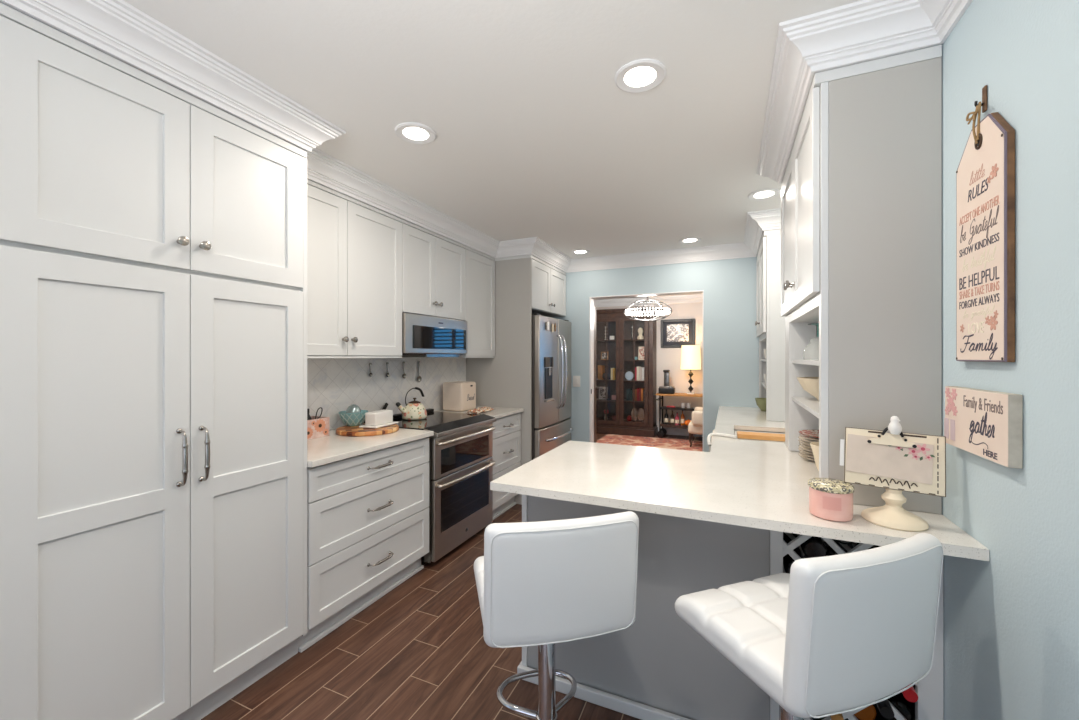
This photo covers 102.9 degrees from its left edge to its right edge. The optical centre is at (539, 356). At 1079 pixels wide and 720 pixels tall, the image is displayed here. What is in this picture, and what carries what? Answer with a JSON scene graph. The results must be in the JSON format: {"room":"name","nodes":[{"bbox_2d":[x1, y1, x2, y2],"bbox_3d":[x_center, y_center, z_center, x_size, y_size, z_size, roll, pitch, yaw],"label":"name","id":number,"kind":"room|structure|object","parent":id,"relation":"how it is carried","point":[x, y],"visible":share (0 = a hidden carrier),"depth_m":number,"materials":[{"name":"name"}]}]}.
{"room":"kitchen","nodes":[
{"label":"kitchen","id":0,"kind":"room"},
{"bbox_2d":[201,433,702,719],"bbox_3d":[0.911,1.430,2.440,5.500,0.060,11.400,0,0,24],"label":"floor","id":1,"kind":"structure","parent":0,"point":[420,651],"depth_m":1.92,"materials":[{"name":"brown wood"}]},
{"bbox_2d":[0,2,306,719],"bbox_3d":[-1.550,0.219,1.668,0.674,2.360,1.002,0,0,24],"label":"pantry cabinet","id":2,"kind":"object","parent":1,"relation":"on","point":[153,236],"visible":1,"depth_m":1.44,"materials":[{"name":"white paint"}]},
{"bbox_2d":[298,437,428,652],"bbox_3d":[-1.167,0.958,2.537,0.675,0.882,0.892,0,0,24],"label":"base cabinet","id":3,"kind":"object","parent":1,"relation":"on","point":[368,513],"visible":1,"depth_m":2.31,"materials":[{"name":"white paint"}]},
{"bbox_2d":[307,428,433,467],"bbox_3d":[-1.174,0.500,2.542,0.656,0.030,0.900,0,0,24],"label":"countertop","id":4,"kind":"structure","parent":3,"relation":"on","point":[334,447],"depth_m":2.41,"materials":[{"name":"white stone"}]},
{"bbox_2d":[307,416,328,439],"bbox_3d":[-1.406,0.427,2.573,0.152,0.115,0.225,0,0,24],"label":"caddy","id":5,"kind":"object","parent":4,"relation":"on","point":[316,428],"visible":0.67,"depth_m":2.57,"materials":[{"name":"pink ceramic"}]},
{"bbox_2d":[336,423,398,436],"bbox_3d":[-1.116,0.470,2.800,0.382,0.028,0.382,0,0,24],"label":"round cutting board","id":6,"kind":"object","parent":4,"relation":"on","point":[352,431],"visible":0.77,"depth_m":2.67,"materials":[{"name":"brown wood"}]},
{"bbox_2d":[338,410,367,425],"bbox_3d":[-1.240,0.409,2.869,0.183,0.093,0.183,0,0,24],"label":"bowl","id":7,"kind":"object","parent":6,"relation":"on","point":[349,419],"visible":0.9,"depth_m":2.81,"materials":[{"name":"teal ceramic"}]},
{"bbox_2d":[346,404,360,412],"bbox_3d":[-1.240,0.356,2.869,0.096,0.080,0.096,0,0,24],"label":"glass dome","id":8,"kind":"object","parent":7,"relation":"in","point":[353,408],"visible":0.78,"depth_m":2.84,"materials":[{"name":"clear glass"}]},
{"bbox_2d":[359,410,398,428],"bbox_3d":[-1.063,0.407,2.856,0.135,0.094,0.235,0,0,17],"label":"butter dish","id":9,"kind":"object","parent":6,"relation":"on","point":[380,418],"visible":1,"depth_m":2.79,"materials":[{"name":"white ceramic"}]},
{"bbox_2d":[359,421,398,428],"bbox_3d":[-1.063,0.449,2.856,0.135,0.012,0.235,0,0,17],"label":"tray","id":10,"kind":"object","parent":9,"relation":"attached to","point":[376,425],"depth_m":2.78,"materials":[{"name":"white ceramic"}]},
{"bbox_2d":[364,408,495,562],"bbox_3d":[-0.793,0.925,3.296,0.714,0.947,0.780,0,0,24],"label":"oven range","id":11,"kind":"object","parent":1,"relation":"on","point":[461,463],"visible":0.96,"depth_m":3.10,"materials":[{"name":"silver metal"}]},
{"bbox_2d":[396,387,426,419],"bbox_3d":[-0.979,0.355,3.309,0.188,0.244,0.241,0,0,24],"label":"tea kettle","id":12,"kind":"object","parent":11,"relation":"on","point":[414,410],"visible":1,"depth_m":3.27,"materials":[{"name":"ceramic"}]},
{"bbox_2d":[393,411,480,429],"bbox_3d":[-0.866,0.481,3.328,0.548,0.005,0.780,0,0,24],"label":"cooktop","id":13,"kind":"object","parent":11,"relation":"in","point":[434,419],"depth_m":3.24,"materials":[{"name":"black glass"}]},
{"bbox_2d":[491,413,520,519],"bbox_3d":[-0.551,0.958,3.934,0.675,0.882,0.549,0,0,24],"label":"base cabinet","id":14,"kind":"object","parent":1,"relation":"on","point":[506,456],"visible":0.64,"depth_m":3.80,"materials":[{"name":"white paint"}]},
{"bbox_2d":[436,406,523,418],"bbox_3d":[-0.562,0.500,3.932,0.656,0.030,0.569,0,0,24],"label":"countertop","id":15,"kind":"structure","parent":14,"relation":"on","point":[498,412],"depth_m":3.83,"materials":[{"name":"white stone"}]},
{"bbox_2d":[443,381,475,410],"bbox_3d":[-0.730,0.356,3.944,0.222,0.255,0.245,0,0,24],"label":"bread box","id":16,"kind":"object","parent":15,"relation":"on","point":[457,395],"visible":1,"depth_m":3.85,"materials":[{"name":"beige ceramic"}]},
{"bbox_2d":[466,407,493,413],"bbox_3d":[-0.521,0.461,3.764,0.156,0.037,0.293,0,0,24],"label":"cloth","id":17,"kind":"object","parent":15,"relation":"on","point":[478,410],"visible":1,"depth_m":3.71,"materials":[{"name":"fabric"}]},
{"bbox_2d":[466,255,565,504],"bbox_3d":[-0.205,0.219,4.611,0.762,2.360,0.956,0,0,24],"label":"tall cabinet","id":18,"kind":"object","parent":1,"relation":"on","point":[525,285],"visible":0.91,"depth_m":4.14,"materials":[{"name":"grey paint"}]},
{"bbox_2d":[532,313,573,459],"bbox_3d":[-0.129,0.492,4.589,0.863,1.814,0.905,0,0,24],"label":"refrigerator","id":19,"kind":"object","parent":1,"relation":"on","point":[551,351],"visible":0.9,"depth_m":4.26,"materials":[{"name":"grey metal"}]},
{"bbox_2d":[474,511,638,719],"bbox_3d":[0.026,0.912,1.316,0.425,0.974,0.455,0,0,-13],"label":"bar stool","id":20,"kind":"object","parent":1,"relation":"on","point":[544,584],"visible":1,"depth_m":1.11,"materials":[{"name":"white leather"}]},
{"bbox_2d":[596,307,658,436],"bbox_3d":[1.516,0.269,7.879,1.250,2.261,0.437,0,0,24],"label":"china cabinet","id":21,"kind":"object","parent":1,"relation":"on","point":[622,351],"visible":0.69,"depth_m":7.78,"materials":[{"name":"brown wood"}]},
{"bbox_2d":[600,366,604,379],"bbox_3d":[1.179,0.291,8.048,0.043,0.260,0.160,0,0,24],"label":"book","id":22,"kind":"object","parent":21,"relation":"on","point":[602,368],"visible":0.96,"depth_m":7.98,"materials":[{"name":"orange paper"}]},
{"bbox_2d":[599,387,607,398],"bbox_3d":[1.187,0.674,8.025,0.160,0.229,0.043,0,0,24],"label":"picture frame","id":23,"kind":"object","parent":21,"relation":"on","point":[602,390],"visible":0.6,"depth_m":8.03,"materials":[{"name":"white plastic"}]},
{"bbox_2d":[600,388,605,398],"bbox_3d":[1.187,0.674,8.025,0.132,0.201,0.033,0,0,24],"label":"picture","id":24,"kind":"object","parent":23,"relation":"attached to","point":[602,390],"depth_m":8.02},
{"bbox_2d":[601,352,607,359],"bbox_3d":[1.212,-0.022,8.008,0.140,0.150,0.032,0,0,24],"label":"picture frame","id":25,"kind":"object","parent":21,"relation":"on","point":[603,354],"visible":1,"depth_m":8.01,"materials":[{"name":"brown wood"}]},
{"bbox_2d":[597,398,648,402],"bbox_3d":[1.526,0.799,7.900,1.098,0.018,0.329,0,0,24],"label":"shelf","id":26,"kind":"object","parent":21,"relation":"attached to","point":[608,399],"depth_m":7.99,"materials":[{"name":"brown wood"}]},
{"bbox_2d":[625,371,632,379],"bbox_3d":[1.632,0.341,7.807,0.156,0.160,0.035,0,0,24],"label":"plate","id":27,"kind":"object","parent":21,"relation":"on","point":[629,375],"visible":0.93,"depth_m":7.80,"materials":[{"name":"blue"}]},
{"bbox_2d":[637,327,643,338],"bbox_3d":[1.814,-0.422,7.724,0.120,0.215,0.120,0,0,24],"label":"bust","id":28,"kind":"object","parent":21,"relation":"on","point":[640,330],"visible":0.83,"depth_m":7.69,"materials":[{"name":"beige"}]},
{"bbox_2d":[638,347,643,359],"bbox_3d":[1.855,-0.067,7.731,0.150,0.239,0.045,0,0,24],"label":"picture frame","id":29,"kind":"object","parent":21,"relation":"on","point":[641,349],"visible":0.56,"depth_m":7.74,"materials":[{"name":"beige"}]},
{"bbox_2d":[638,408,643,421],"bbox_3d":[1.825,1.038,7.712,0.116,0.244,0.014,0,0,24],"label":"oval frame","id":30,"kind":"object","parent":21,"relation":"in","point":[641,411],"visible":0.93,"depth_m":7.71,"materials":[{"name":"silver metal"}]},
{"bbox_2d":[517,495,769,719],"bbox_3d":[0.479,0.958,1.971,0.976,0.882,0.646,0,0,24],"label":"base cabinet","id":31,"kind":"object","parent":1,"relation":"on","point":[658,667],"visible":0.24,"depth_m":1.65,"materials":[{"name":"grey paint"}]},
{"bbox_2d":[596,434,702,451],"bbox_3d":[2.086,1.394,6.097,2.900,0.010,2.350,0,0,24],"label":"rug","id":32,"kind":"object","parent":1,"relation":"on","point":[666,443],"visible":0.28,"depth_m":6.99,"materials":[{"name":"fabric"}]},
{"bbox_2d":[688,407,702,446],"bbox_3d":[2.637,0.987,6.728,0.560,0.794,0.660,0,0,24],"label":"upholstered chair","id":33,"kind":"object","parent":32,"relation":"on","point":[695,426],"visible":0.39,"depth_m":6.53,"materials":[{"name":"beige fabric"}]},
{"bbox_2d":[656,393,702,437],"bbox_3d":[2.497,1.017,7.402,0.920,0.764,0.360,0,0,24],"label":"bar cart","id":34,"kind":"object","parent":1,"relation":"on","point":[662,431],"visible":0.46,"depth_m":7.38,"materials":[{"name":"brown wood"}]},
{"bbox_2d":[658,370,674,393],"bbox_3d":[2.215,0.430,7.482,0.260,0.406,0.200,0,0,24],"label":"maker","id":35,"kind":"object","parent":34,"relation":"on","point":[666,389],"visible":1,"depth_m":7.43,"materials":[{"name":"black plastic"}]},
{"bbox_2d":[664,410,668,423],"bbox_3d":[2.214,1.044,7.504,0.072,0.260,0.072,0,0,24],"label":"liquor bottle","id":36,"kind":"object","parent":34,"relation":"on","point":[666,419],"visible":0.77,"depth_m":7.48,"materials":[{"name":"black glass"}]},
{"bbox_2d":[660,423,687,427],"bbox_3d":[2.495,1.175,7.398,0.800,0.040,0.328,0,0,24],"label":"shelf","id":37,"kind":"object","parent":34,"relation":"attached to","point":[661,424],"depth_m":7.34,"materials":[{"name":"black metal"}]},
{"bbox_2d":[660,406,694,410],"bbox_3d":[2.495,0.880,7.398,0.800,0.040,0.328,0,0,24],"label":"shelf","id":38,"kind":"object","parent":34,"relation":"attached to","point":[663,407],"depth_m":7.32,"materials":[{"name":"black metal"}]},
{"bbox_2d":[681,345,700,393],"bbox_3d":[2.596,0.217,7.380,0.330,0.834,0.330,0,0,24],"label":"table lamp","id":39,"kind":"object","parent":34,"relation":"on","point":[690,354],"visible":0.99,"depth_m":7.25,"materials":[{"name":"white fabric"}]},
{"bbox_2d":[734,429,784,432],"bbox_3d":[1.625,0.958,3.079,0.709,0.882,2.286,0,0,24],"label":"base cabinet","id":40,"kind":"object","parent":1,"relation":"on","point":[734,429],"visible":0.02,"depth_m":3.04,"materials":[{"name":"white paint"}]},
{"bbox_2d":[490,406,988,560],"bbox_3d":[1.110,0.500,2.825,1.447,0.030,3.170,0,0,24],"label":"countertop","id":41,"kind":"structure","parent":40,"relation":"on","point":[748,483],"depth_m":1.64,"materials":[{"name":"white stone"}]},
{"bbox_2d":[707,429,784,451],"bbox_3d":[1.391,0.612,2.717,0.597,0.296,0.666,0,0,24],"label":"sink","id":42,"kind":"object","parent":41,"relation":"in","point":[712,434],"visible":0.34,"depth_m":2.63,"materials":[{"name":"white ceramic"}]},
{"bbox_2d":[734,430,784,442],"bbox_3d":[1.473,0.640,2.711,0.442,0.240,0.562,0,0,24],"label":"basin","id":43,"kind":"object","parent":42,"relation":"in","point":[735,432],"depth_m":2.97,"materials":[{"name":"orange ceramic"}]},
{"bbox_2d":[737,431,784,440],"bbox_3d":[1.554,0.537,2.894,0.406,0.030,0.120,0,0,24],"label":"board","id":44,"kind":"object","parent":42,"relation":"on","point":[740,434],"visible":0.56,"depth_m":2.88,"materials":[{"name":"brown wood"}]},
{"bbox_2d":[755,398,765,410],"bbox_3d":[2.028,0.428,3.871,0.160,0.110,0.160,0,0,24],"label":"bowl","id":45,"kind":"object","parent":41,"relation":"on","point":[761,402],"visible":0.6,"depth_m":3.84,"materials":[{"name":"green ceramic"}]},
{"bbox_2d":[755,229,784,420],"bbox_3d":[2.043,-0.239,3.637,0.393,1.444,0.928,0,0,24],"label":"cabinet","id":46,"kind":"object","parent":41,"relation":"on","point":[769,323],"visible":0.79,"depth_m":3.26,"materials":[{"name":"white paint"}]},
{"bbox_2d":[798,453,814,460],"bbox_3d":[1.350,0.475,2.009,0.241,0.016,0.241,0,0,24],"label":"dinner plate","id":47,"kind":"object","parent":41,"relation":"on","point":[799,454],"visible":0.18,"depth_m":2.02,"materials":[{"name":"beige ceramic"}]},
{"bbox_2d":[799,451,813,457],"bbox_3d":[1.349,0.461,2.003,0.241,0.016,0.241,0,0,24],"label":"dinner plate","id":48,"kind":"object","parent":47,"relation":"on","point":[801,452],"visible":0.16,"depth_m":2.02,"materials":[{"name":"beige ceramic"}]},
{"bbox_2d":[798,447,812,453],"bbox_3d":[1.349,0.448,2.010,0.241,0.016,0.241,0,0,24],"label":"dinner plate","id":49,"kind":"object","parent":48,"relation":"on","point":[799,448],"visible":0.12,"depth_m":2.02,"materials":[{"name":"beige ceramic"}]},
{"bbox_2d":[798,445,812,451],"bbox_3d":[1.347,0.434,2.004,0.241,0.016,0.241,0,0,24],"label":"dinner plate","id":50,"kind":"object","parent":49,"relation":"on","point":[800,446],"visible":0.14,"depth_m":2.03,"materials":[{"name":"beige ceramic"}]},
{"bbox_2d":[799,442,810,447],"bbox_3d":[1.351,0.421,2.008,0.241,0.016,0.241,0,0,24],"label":"dinner plate","id":51,"kind":"object","parent":50,"relation":"on","point":[800,443],"visible":0.11,"depth_m":2.03,"materials":[{"name":"beige ceramic"}]},
{"bbox_2d":[798,439,810,444],"bbox_3d":[1.347,0.407,2.005,0.241,0.016,0.241,0,0,24],"label":"dinner plate","id":52,"kind":"object","parent":51,"relation":"on","point":[799,440],"visible":0.11,"depth_m":2.03,"materials":[{"name":"beige ceramic"}]},
{"bbox_2d":[798,436,818,441],"bbox_3d":[1.349,0.394,2.009,0.241,0.016,0.241,0,0,24],"label":"dinner plate","id":53,"kind":"object","parent":52,"relation":"on","point":[799,437],"visible":0.13,"depth_m":2.03,"materials":[{"name":"beige ceramic"}]},
{"bbox_2d":[799,434,818,440],"bbox_3d":[1.350,0.380,2.004,0.241,0.016,0.241,0,0,24],"label":"dinner plate","id":54,"kind":"object","parent":53,"relation":"on","point":[801,435],"visible":0.2,"depth_m":2.02,"materials":[{"name":"beige ceramic"}]},
{"bbox_2d":[798,430,818,437],"bbox_3d":[1.349,0.367,2.008,0.241,0.016,0.241,0,0,24],"label":"dinner plate","id":55,"kind":"object","parent":54,"relation":"on","point":[814,433],"visible":0.28,"depth_m":2.06,"materials":[{"name":"brown ceramic"}]},
{"bbox_2d":[810,442,818,470],"bbox_3d":[1.117,0.411,1.661,0.125,0.145,0.119,0,0,24],"label":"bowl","id":56,"kind":"object","parent":41,"relation":"on","point":[814,445],"visible":0.17,"depth_m":1.67,"materials":[{"name":"beige ceramic"}]},
{"bbox_2d":[808,478,853,521],"bbox_3d":[0.889,0.432,1.314,0.118,0.104,0.118,0,0,24],"label":"candle","id":57,"kind":"object","parent":41,"relation":"on","point":[830,499],"visible":1,"depth_m":1.27,"materials":[{"name":"pink wax"}]},
{"bbox_2d":[781,45,941,513],"bbox_3d":[1.271,-0.239,1.860,0.371,1.444,1.013,0,0,24],"label":"cabinet","id":58,"kind":"object","parent":41,"relation":"on","point":[861,186],"visible":0.9,"depth_m":1.40,"materials":[{"name":"grey paint"}]},
{"bbox_2d":[792,397,818,417],"bbox_3d":[1.267,0.213,1.779,0.292,0.018,0.821,0,0,24],"label":"shelf","id":59,"kind":"object","parent":58,"relation":"attached to","point":[811,404],"depth_m":1.92,"materials":[{"name":"white paint"}]},
{"bbox_2d":[792,360,818,365],"bbox_3d":[1.267,0.023,1.779,0.292,0.018,0.821,0,0,24],"label":"shelf","id":60,"kind":"object","parent":58,"relation":"attached to","point":[794,362],"depth_m":1.87,"materials":[{"name":"white paint"}]},
{"bbox_2d":[797,377,818,400],"bbox_3d":[1.341,0.150,1.988,0.264,0.105,0.257,0,0,24],"label":"bowl","id":61,"kind":"object","parent":58,"relation":"on","point":[809,384],"visible":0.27,"depth_m":1.97,"materials":[{"name":"beige ceramic"}]},
{"bbox_2d":[840,416,945,531],"bbox_3d":[1.041,0.329,1.271,0.154,0.312,0.221,0,0,-30],"label":"sign stand","id":62,"kind":"object","parent":41,"relation":"on","point":[894,460],"visible":1,"depth_m":1.25,"materials":[{"name":"beige"}]},
{"bbox_2d":[675,533,942,719],"bbox_3d":[0.648,0.901,1.090,0.425,0.996,0.455,0,0,-20],"label":"bar stool","id":63,"kind":"object","parent":1,"relation":"on","point":[834,634],"visible":1,"depth_m":0.89,"materials":[{"name":"white leather"}]},
{"bbox_2d":[770,530,942,719],"bbox_3d":[1.095,0.958,1.577,0.468,0.882,0.370,0,0,24],"label":"wine rack cabinet","id":64,"kind":"object","parent":1,"relation":"on","point":[929,690],"visible":0.04,"depth_m":1.37,"materials":[{"name":"white paint"}]},
{"bbox_2d":[783,536,803,573],"bbox_3d":[0.957,0.750,1.631,0.076,0.076,0.301,0,0,24],"label":"wine bottle","id":65,"kind":"object","parent":64,"relation":"in","point":[788,560],"visible":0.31,"depth_m":1.55,"materials":[{"name":"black glass"}]},
{"bbox_2d":[796,534,827,557],"bbox_3d":[1.006,0.665,1.610,0.076,0.076,0.301,0,0,24],"label":"wine bottle","id":66,"kind":"object","parent":64,"relation":"in","point":[814,546],"visible":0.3,"depth_m":1.48,"materials":[{"name":"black glass"}]},
{"bbox_2d":[827,546,838,555],"bbox_3d":[1.043,0.750,1.483,0.076,0.076,0.304,0,0,24],"label":"wine bottle","id":67,"kind":"object","parent":64,"relation":"in","point":[831,551],"visible":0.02,"depth_m":1.57,"materials":[{"name":"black glass"}]},
{"bbox_2d":[830,713,843,719],"bbox_3d":[1.005,1.150,1.500,0.076,0.076,0.304,0,0,24],"label":"wine bottle","id":68,"kind":"object","parent":64,"relation":"in","point":[837,716],"visible":0.1,"depth_m":1.36,"materials":[{"name":"brown glass"}]},
{"bbox_2d":[835,539,853,544],"bbox_3d":[1.083,0.592,1.575,0.076,0.076,0.301,0,0,24],"label":"wine bottle","id":69,"kind":"object","parent":64,"relation":"in","point":[839,541],"visible":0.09,"depth_m":1.44,"materials":[{"name":"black glass"}]},
{"bbox_2d":[854,704,875,719],"bbox_3d":[1.128,1.168,1.556,0.076,0.076,0.301,0,0,24],"label":"wine bottle","id":70,"kind":"object","parent":64,"relation":"in","point":[868,713],"visible":0.2,"depth_m":1.41,"materials":[{"name":"brown glass"}]},
{"bbox_2d":[851,542,880,549],"bbox_3d":[1.161,0.665,1.541,0.076,0.076,0.301,0,0,24],"label":"wine bottle","id":71,"kind":"object","parent":64,"relation":"in","point":[854,544],"visible":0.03,"depth_m":1.46,"materials":[{"name":"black glass"}]},
{"bbox_2d":[876,697,893,718],"bbox_3d":[1.121,1.085,1.449,0.076,0.076,0.304,0,0,24],"label":"wine bottle","id":72,"kind":"object","parent":64,"relation":"in","point":[884,707],"visible":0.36,"depth_m":1.31,"materials":[{"name":"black glass"}]},
{"bbox_2d":[889,690,912,719],"bbox_3d":[1.215,1.148,1.517,0.076,0.076,0.301,0,0,24],"label":"wine bottle","id":73,"kind":"object","parent":64,"relation":"in","point":[898,701],"visible":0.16,"depth_m":1.38,"materials":[{"name":"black glass"}]},
{"bbox_2d":[901,683,917,701],"bbox_3d":[1.173,1.015,1.426,0.076,0.076,0.304,0,0,24],"label":"wine bottle","id":74,"kind":"object","parent":64,"relation":"in","point":[910,694],"visible":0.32,"depth_m":1.29,"materials":[{"name":"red glass"}]},
{"bbox_2d":[0,0,914,299],"bbox_3d":[0.911,-1.135,2.440,5.500,0.100,11.400,0,0,24],"label":"ceiling","id":75,"kind":"structure","parent":0,"point":[537,136],"depth_m":1.79,"materials":[{"name":"white paint"}]},
{"bbox_2d":[395,122,436,143],"bbox_3d":[-0.599,-1.080,2.083,0.196,0.008,0.196,0,0,24],"label":"recessed light","id":76,"kind":"object","parent":75,"relation":"in","point":[412,132],"visible":1,"depth_m":2.08,"materials":[{"name":"white paint"}]},
{"bbox_2d":[403,127,428,139],"bbox_3d":[-0.599,-1.081,2.083,0.121,0.001,0.121,0,0,24],"label":"diffuser","id":77,"kind":"object","parent":76,"relation":"attached to","point":[414,133],"depth_m":2.08,"materials":[{"name":"white plastic"}]},
{"bbox_2d":[571,249,589,254],"bbox_3d":[0.421,-1.080,4.426,0.196,0.008,0.196,0,0,24],"label":"recessed light","id":78,"kind":"object","parent":75,"relation":"in","point":[578,251],"visible":1,"depth_m":4.41,"materials":[{"name":"white paint"}]},
{"bbox_2d":[614,59,666,92],"bbox_3d":[0.389,-1.080,1.660,0.196,0.008,0.196,0,0,24],"label":"recessed light","id":79,"kind":"object","parent":75,"relation":"in","point":[640,75],"visible":1,"depth_m":1.65,"materials":[{"name":"white paint"}]},
{"bbox_2d":[624,66,655,86],"bbox_3d":[0.389,-1.081,1.660,0.121,0.001,0.121,0,0,24],"label":"diffuser","id":80,"kind":"object","parent":79,"relation":"attached to","point":[639,76],"depth_m":1.66,"materials":[{"name":"white plastic"}]},
{"bbox_2d":[623,296,671,320],"bbox_3d":[1.530,-0.799,6.101,0.680,0.568,0.680,0,0,24],"label":"chandelier","id":81,"kind":"object","parent":75,"relation":"hanging from","point":[667,310],"visible":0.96,"depth_m":6.01,"materials":[{"name":"clear metal"}]},
{"bbox_2d":[679,237,700,243],"bbox_3d":[1.395,-1.080,3.988,0.196,0.008,0.196,0,0,24],"label":"recessed light","id":82,"kind":"object","parent":75,"relation":"in","point":[689,239],"visible":1,"depth_m":3.98,"materials":[{"name":"white paint"}]},
{"bbox_2d":[748,188,780,199],"bbox_3d":[1.494,-1.080,2.862,0.196,0.008,0.196,0,0,24],"label":"recessed light","id":83,"kind":"object","parent":75,"relation":"in","point":[763,194],"visible":1,"depth_m":2.85,"materials":[{"name":"white paint"}]},
{"bbox_2d":[754,191,773,197],"bbox_3d":[1.494,-1.081,2.862,0.121,0.001,0.121,0,0,24],"label":"diffuser","id":84,"kind":"object","parent":83,"relation":"attached to","point":[767,193],"depth_m":2.86,"materials":[{"name":"white plastic"}]},
{"bbox_2d":[595,302,702,428],"bbox_3d":[3.110,0.158,7.492,5.350,2.485,0.120,0,0,24],"label":"wall","id":85,"kind":"structure","parent":0,"point":[666,358],"depth_m":7.71,"materials":[{"name":"beige paint"}]},
{"bbox_2d":[661,319,694,347],"bbox_3d":[2.471,-0.420,7.691,0.590,0.510,0.029,0,0,24],"label":"framed print","id":86,"kind":"object","parent":85,"relation":"attached to","point":[675,333],"visible":0.81,"depth_m":7.68,"materials":[{"name":"black wood"}]},
{"bbox_2d":[658,427,702,436],"bbox_3d":[3.106,1.340,7.419,2.100,0.120,0.015,0,0,24],"label":"baseboard","id":87,"kind":"structure","parent":85,"relation":"attached to","point":[670,431],"depth_m":7.68,"materials":[{"name":"white paint"}]},
{"bbox_2d":[552,250,758,451],"bbox_3d":[1.828,0.158,4.309,5.330,2.485,0.120,0,0,24],"label":"wall","id":88,"kind":"structure","parent":0,"point":[731,343],"depth_m":4.30,"materials":[{"name":"blue paint"}]},
{"bbox_2d":[573,376,579,386],"bbox_3d":[0.419,0.275,4.856,0.085,0.125,0.011,0,0,24],"label":"light switch","id":89,"kind":"object","parent":88,"relation":"attached to","point":[576,379],"visible":1,"depth_m":4.85,"materials":[{"name":"white plastic"}]},
{"bbox_2d":[594,306,598,442],"bbox_3d":[0.682,0.380,5.309,0.088,2.020,0.760,0,0,11],"label":"door","id":90,"kind":"structure","parent":88,"relation":"in","point":[595,386],"depth_m":5.51,"materials":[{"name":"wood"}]},
{"bbox_2d":[589,290,703,451],"bbox_3d":[1.128,0.364,4.618,1.194,2.071,0.129,0,0,24],"label":"trim","id":91,"kind":"structure","parent":88,"relation":"attached to","point":[591,299],"depth_m":4.80,"materials":[{"name":"white paint"}]},
{"bbox_2d":[594,294,702,306],"bbox_3d":[2.419,-1.023,5.923,5.150,0.122,3.310,0,0,24],"label":"trim","id":92,"kind":"structure","parent":88,"relation":"attached to","point":[681,298],"depth_m":7.83,"materials":[{"name":"white paint"}]},
{"bbox_2d":[918,0,1078,719],"bbox_3d":[0.932,0.158,0.474,0.120,2.485,7.620,0,0,24],"label":"wall","id":93,"kind":"structure","parent":0,"point":[1011,619],"depth_m":0.94,"materials":[{"name":"blue paint"}]},
{"bbox_2d":[0,0,972,272],"bbox_3d":[-0.351,-1.023,1.040,2.685,0.122,7.620,0,0,24],"label":"trim","id":94,"kind":"structure","parent":93,"relation":"attached to","point":[863,30],"depth_m":1.57,"materials":[{"name":"white paint"}]},
{"bbox_2d":[974,85,986,112],"bbox_3d":[1.131,-0.660,1.104,0.023,0.064,0.016,0,0,24],"label":"wall hook","id":95,"kind":"object","parent":93,"relation":"attached to","point":[984,89],"visible":0.92,"depth_m":1.10,"materials":[{"name":"brown wood"}]},
{"bbox_2d":[956,101,1014,361],"bbox_3d":[1.123,-0.322,1.098,0.030,0.667,0.234,0,0,24],"label":"sign","id":96,"kind":"object","parent":95,"relation":"hanging from","point":[985,173],"visible":1,"depth_m":1.06,"materials":[{"name":"brown wood"}]},
{"bbox_2d":[985,310,997,329],"bbox_3d":[1.094,-0.088,1.041,0.001,0.047,0.056,0,0,24],"label":"print","id":97,"kind":"object","parent":96,"relation":"on","point":[991,316],"depth_m":1.04,"materials":[{"name":"pink"}]},
{"bbox_2d":[987,164,998,182],"bbox_3d":[1.092,-0.442,1.036,0.001,0.037,0.048,0,0,24],"label":"print","id":98,"kind":"object","parent":96,"relation":"attached to","point":[992,169],"depth_m":1.04,"materials":[{"name":"pink paint"}]},
{"bbox_2d":[944,386,1022,468],"bbox_3d":[1.130,0.167,1.107,0.026,0.166,0.311,0,0,24],"label":"gather sign","id":99,"kind":"object","parent":93,"relation":"attached to","point":[987,424],"visible":0.96,"depth_m":1.05,"materials":[{"name":"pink wood"}]},
{"bbox_2d":[944,417,954,440],"bbox_3d":[1.168,0.205,1.225,0.002,0.058,0.064,0,0,24],"label":"print","id":100,"kind":"object","parent":99,"relation":"attached to","point":[949,422],"depth_m":1.23,"materials":[{"name":"grey"}]},
{"bbox_2d":[945,388,957,415],"bbox_3d":[1.164,0.127,1.217,0.001,0.078,0.076,0,0,24],"label":"print","id":101,"kind":"object","parent":99,"relation":"on","point":[951,394],"depth_m":1.21,"materials":[{"name":"pink paint"}]},
{"bbox_3d":[-1.952,0.157,1.745,0.120,2.485,7.620,0,0,24],"label":"wall","id":102,"kind":"structure","parent":0,"visible":0},
{"bbox_2d":[307,179,401,357],"bbox_3d":[-1.284,-0.477,2.620,0.371,0.968,0.949,0,0,24],"label":"upper cabinet","id":103,"kind":"object","parent":102,"relation":"attached to","point":[354,247],"visible":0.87,"depth_m":2.59,"materials":[{"name":"white paint"}]},
{"bbox_2d":[307,356,465,429],"bbox_3d":[-1.198,0.087,3.292,0.012,0.794,2.254,0,0,24],"label":"backsplash","id":104,"kind":"structure","parent":102,"relation":"attached to","point":[333,384],"depth_m":3.20,"materials":[{"name":"tile"}]},
{"bbox_2d":[401,219,464,320],"bbox_3d":[-0.934,-0.636,3.413,0.371,0.649,0.779,0,0,24],"label":"upper cabinet","id":105,"kind":"object","parent":102,"relation":"attached to","point":[433,264],"visible":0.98,"depth_m":3.29,"materials":[{"name":"white paint"}]},
{"bbox_2d":[402,313,466,356],"bbox_3d":[-0.938,-0.154,3.415,0.360,0.312,0.776,0,0,24],"label":"microwave oven","id":106,"kind":"object","parent":105,"relation":"attached to","point":[422,335],"visible":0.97,"depth_m":3.28,"materials":[{"name":"silver metal"}]},
{"bbox_2d":[459,246,494,357],"bbox_3d":[-0.688,-0.477,4.013,0.337,0.968,0.512,0,0,24],"label":"upper cabinet","id":107,"kind":"object","parent":102,"relation":"attached to","point":[479,267],"visible":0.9,"depth_m":3.94,"materials":[{"name":"white paint"}]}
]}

